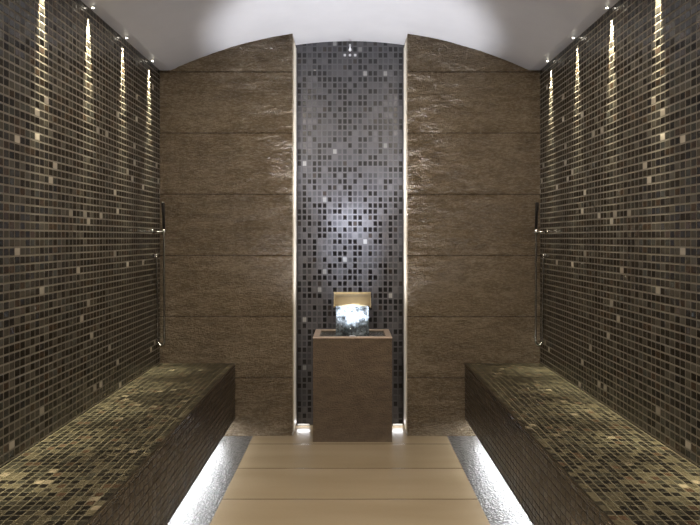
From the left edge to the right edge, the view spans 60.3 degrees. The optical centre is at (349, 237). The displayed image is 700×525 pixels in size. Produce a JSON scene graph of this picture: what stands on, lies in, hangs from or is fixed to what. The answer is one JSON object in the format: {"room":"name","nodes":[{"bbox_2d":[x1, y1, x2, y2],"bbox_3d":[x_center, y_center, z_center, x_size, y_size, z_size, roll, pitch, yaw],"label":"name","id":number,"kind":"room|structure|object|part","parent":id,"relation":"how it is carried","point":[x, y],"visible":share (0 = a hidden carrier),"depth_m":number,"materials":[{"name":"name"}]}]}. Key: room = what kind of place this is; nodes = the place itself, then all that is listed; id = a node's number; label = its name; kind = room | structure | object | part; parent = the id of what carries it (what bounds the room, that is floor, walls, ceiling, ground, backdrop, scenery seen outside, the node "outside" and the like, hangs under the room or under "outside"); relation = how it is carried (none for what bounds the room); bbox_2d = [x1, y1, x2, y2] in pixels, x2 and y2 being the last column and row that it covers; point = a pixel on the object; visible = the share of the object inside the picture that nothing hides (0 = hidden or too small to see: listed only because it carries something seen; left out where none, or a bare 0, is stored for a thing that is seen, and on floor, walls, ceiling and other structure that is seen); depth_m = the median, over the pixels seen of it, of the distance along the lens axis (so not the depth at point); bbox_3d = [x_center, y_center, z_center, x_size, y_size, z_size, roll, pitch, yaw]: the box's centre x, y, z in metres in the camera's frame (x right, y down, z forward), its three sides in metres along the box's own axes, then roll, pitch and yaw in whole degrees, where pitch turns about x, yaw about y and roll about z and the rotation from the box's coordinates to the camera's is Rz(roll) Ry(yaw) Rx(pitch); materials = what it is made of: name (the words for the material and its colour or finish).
{"room":"spa","nodes":[
{"label":"spa","id":0,"kind":"room"},
{"bbox_2d":[0,0,159,467],"bbox_3d":[-1.233,0.118,1.337,0.120,2.407,5.413,0,0,0],"label":"wall","id":1,"kind":"structure","parent":0,"point":[80,105],"depth_m":2.51,"materials":[{"name":"tile"}]},
{"bbox_2d":[0,363,234,524],"bbox_3d":[-0.939,0.996,1.233,0.467,0.452,4.962,0,0,0],"label":"bench","id":2,"kind":"object","parent":1,"relation":"attached to","point":[133,457],"visible":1,"depth_m":2.29,"materials":[{"name":"tile"}]},
{"bbox_3d":[-0.710,0.774,1.232,0.010,0.008,4.960,0,0,0],"label":"edge trim","id":3,"kind":"part","parent":2,"relation":"part of","materials":[{"name":"brown tile"}]},
{"bbox_2d":[152,202,165,345],"bbox_3d":[-1.134,0.218,3.600,0.078,0.859,0.065,0,0,0],"label":"shower","id":4,"kind":"object","parent":1,"relation":"attached to","point":[163,231],"visible":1,"depth_m":3.59,"materials":[{"name":"metal"}]},
{"bbox_2d":[167,436,252,524],"bbox_3d":[-0.885,1.272,1.245,0.575,0.099,4.990,0,0,0],"label":"floor","id":5,"kind":"structure","parent":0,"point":[203,499],"depth_m":2.99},
{"bbox_2d":[160,34,539,435],"bbox_3d":[0.000,-0.043,3.877,2.346,2.630,0.332,0,0,0],"label":"wall","id":6,"kind":"structure","parent":0,"point":[226,115],"depth_m":3.72,"materials":[{"name":"brown stone"}]},
{"bbox_2d":[293,38,295,431],"bbox_3d":[-0.351,-0.018,3.833,0.008,2.440,0.197,0,0,0],"label":"light strip","id":7,"kind":"object","parent":6,"relation":"attached to","point":[294,45],"visible":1,"depth_m":3.77,"materials":[{"name":"stone"}]},
{"bbox_2d":[294,43,295,428],"bbox_3d":[-0.348,-0.013,3.812,0.002,2.410,0.135,0,0,0],"label":"diffuser","id":8,"kind":"object","parent":7,"relation":"attached to","point":[294,43],"depth_m":3.77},
{"bbox_2d":[296,41,403,424],"bbox_3d":[0.000,-0.008,3.993,0.710,2.660,0.100,0,0,0],"label":"wall niche","id":9,"kind":"object","parent":6,"relation":"in","point":[349,109],"visible":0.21,"depth_m":3.94,"materials":[{"name":"tile"}]},
{"bbox_2d":[344,44,355,55],"bbox_3d":[0.000,-1.224,3.922,0.084,0.072,0.043,0,0,0],"label":"spotlight","id":10,"kind":"object","parent":9,"relation":"attached to","point":[349,49],"visible":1,"depth_m":3.93,"materials":[{"name":"metal"}]},
{"bbox_2d":[334,292,370,307],"bbox_3d":[0.015,0.394,3.839,0.242,0.080,0.208,0,0,0],"label":"spout","id":11,"kind":"object","parent":9,"relation":"attached to","point":[340,298],"visible":1,"depth_m":3.77,"materials":[{"name":"gold metal"}]},
{"bbox_3d":[0.015,0.372,3.941,0.242,0.037,0.002,0,0,0],"label":"wall plate","id":12,"kind":"part","parent":11,"relation":"part of","materials":[{"name":"gold metal"}]},
{"bbox_2d":[403,38,406,431],"bbox_3d":[0.351,-0.018,3.833,0.008,2.440,0.197,0,0,0],"label":"light strip","id":13,"kind":"object","parent":6,"relation":"attached to","point":[405,45],"visible":1,"depth_m":3.77,"materials":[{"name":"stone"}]},
{"bbox_2d":[404,43,405,428],"bbox_3d":[0.348,-0.013,3.812,0.002,2.410,0.135,0,0,0],"label":"diffuser","id":14,"kind":"object","parent":13,"relation":"attached to","point":[405,43],"depth_m":3.77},
{"bbox_2d":[81,0,618,69],"bbox_3d":[0.000,-1.282,1.337,2.586,0.493,5.413,0,0,0],"label":"ceiling","id":15,"kind":"structure","parent":0,"point":[173,34],"depth_m":3.31,"materials":[{"name":"white paint"}]},
{"bbox_2d":[210,425,489,524],"bbox_3d":[0.000,1.272,1.347,1.196,0.100,5.193,0,0,0],"label":"floor","id":16,"kind":"structure","parent":0,"point":[296,479],"depth_m":2.98,"materials":[{"name":"beige tile"}]},
{"bbox_2d":[297,423,309,425],"bbox_3d":[-0.302,1.215,3.931,0.081,0.014,0.024,0,0,0],"label":"light strip","id":17,"kind":"object","parent":16,"relation":"on","point":[298,424],"visible":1,"depth_m":3.92,"materials":[{"name":"metal"}]},
{"bbox_2d":[313,329,391,441],"bbox_3d":[0.015,0.907,3.767,0.476,0.629,0.322,0,0,0],"label":"pedestal","id":18,"kind":"object","parent":16,"relation":"on","point":[352,374],"visible":0.97,"depth_m":3.61,"materials":[{"name":"brown stone"}]},
{"bbox_2d":[320,332,384,335],"bbox_3d":[0.015,0.605,3.768,0.399,0.008,0.252,0,0,0],"label":"water","id":19,"kind":"object","parent":18,"relation":"in","point":[322,333],"visible":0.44,"depth_m":3.79,"materials":[{"name":"grey liquid"}]},
{"bbox_2d":[336,306,368,335],"bbox_3d":[0.015,0.512,3.723,0.208,0.185,0.027,0,0,0],"label":"waterfall","id":20,"kind":"object","parent":19,"relation":"on","point":[350,320],"visible":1,"depth_m":3.72,"materials":[{"name":"grey liquid"}]},
{"bbox_2d":[392,423,402,425],"bbox_3d":[0.310,1.215,3.931,0.066,0.014,0.024,0,0,0],"label":"light strip","id":21,"kind":"object","parent":16,"relation":"on","point":[393,424],"visible":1,"depth_m":3.92,"materials":[{"name":"metal"}]},
{"bbox_2d":[447,436,532,524],"bbox_3d":[0.885,1.272,1.245,0.575,0.099,4.990,0,0,0],"label":"floor","id":22,"kind":"structure","parent":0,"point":[496,499],"depth_m":2.99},
{"bbox_2d":[540,0,699,467],"bbox_3d":[1.233,0.118,1.337,0.120,2.407,5.413,0,0,0],"label":"wall","id":23,"kind":"structure","parent":0,"point":[620,104],"depth_m":2.54,"materials":[{"name":"tile"}]},
{"bbox_2d":[534,202,547,345],"bbox_3d":[1.134,0.218,3.600,0.078,0.859,0.065,0,0,0],"label":"shower","id":24,"kind":"object","parent":23,"relation":"attached to","point":[536,231],"visible":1,"depth_m":3.59,"materials":[{"name":"metal"}]},
{"bbox_2d":[465,363,699,524],"bbox_3d":[0.939,0.996,1.233,0.467,0.452,4.962,0,0,0],"label":"bench","id":25,"kind":"object","parent":23,"relation":"attached to","point":[566,457],"visible":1,"depth_m":2.29,"materials":[{"name":"tile"}]},
{"bbox_3d":[0.710,0.774,1.232,0.010,0.008,4.960,0,0,0],"label":"edge trim","id":26,"kind":"part","parent":25,"relation":"part of","materials":[{"name":"brown tile"}]}
]}

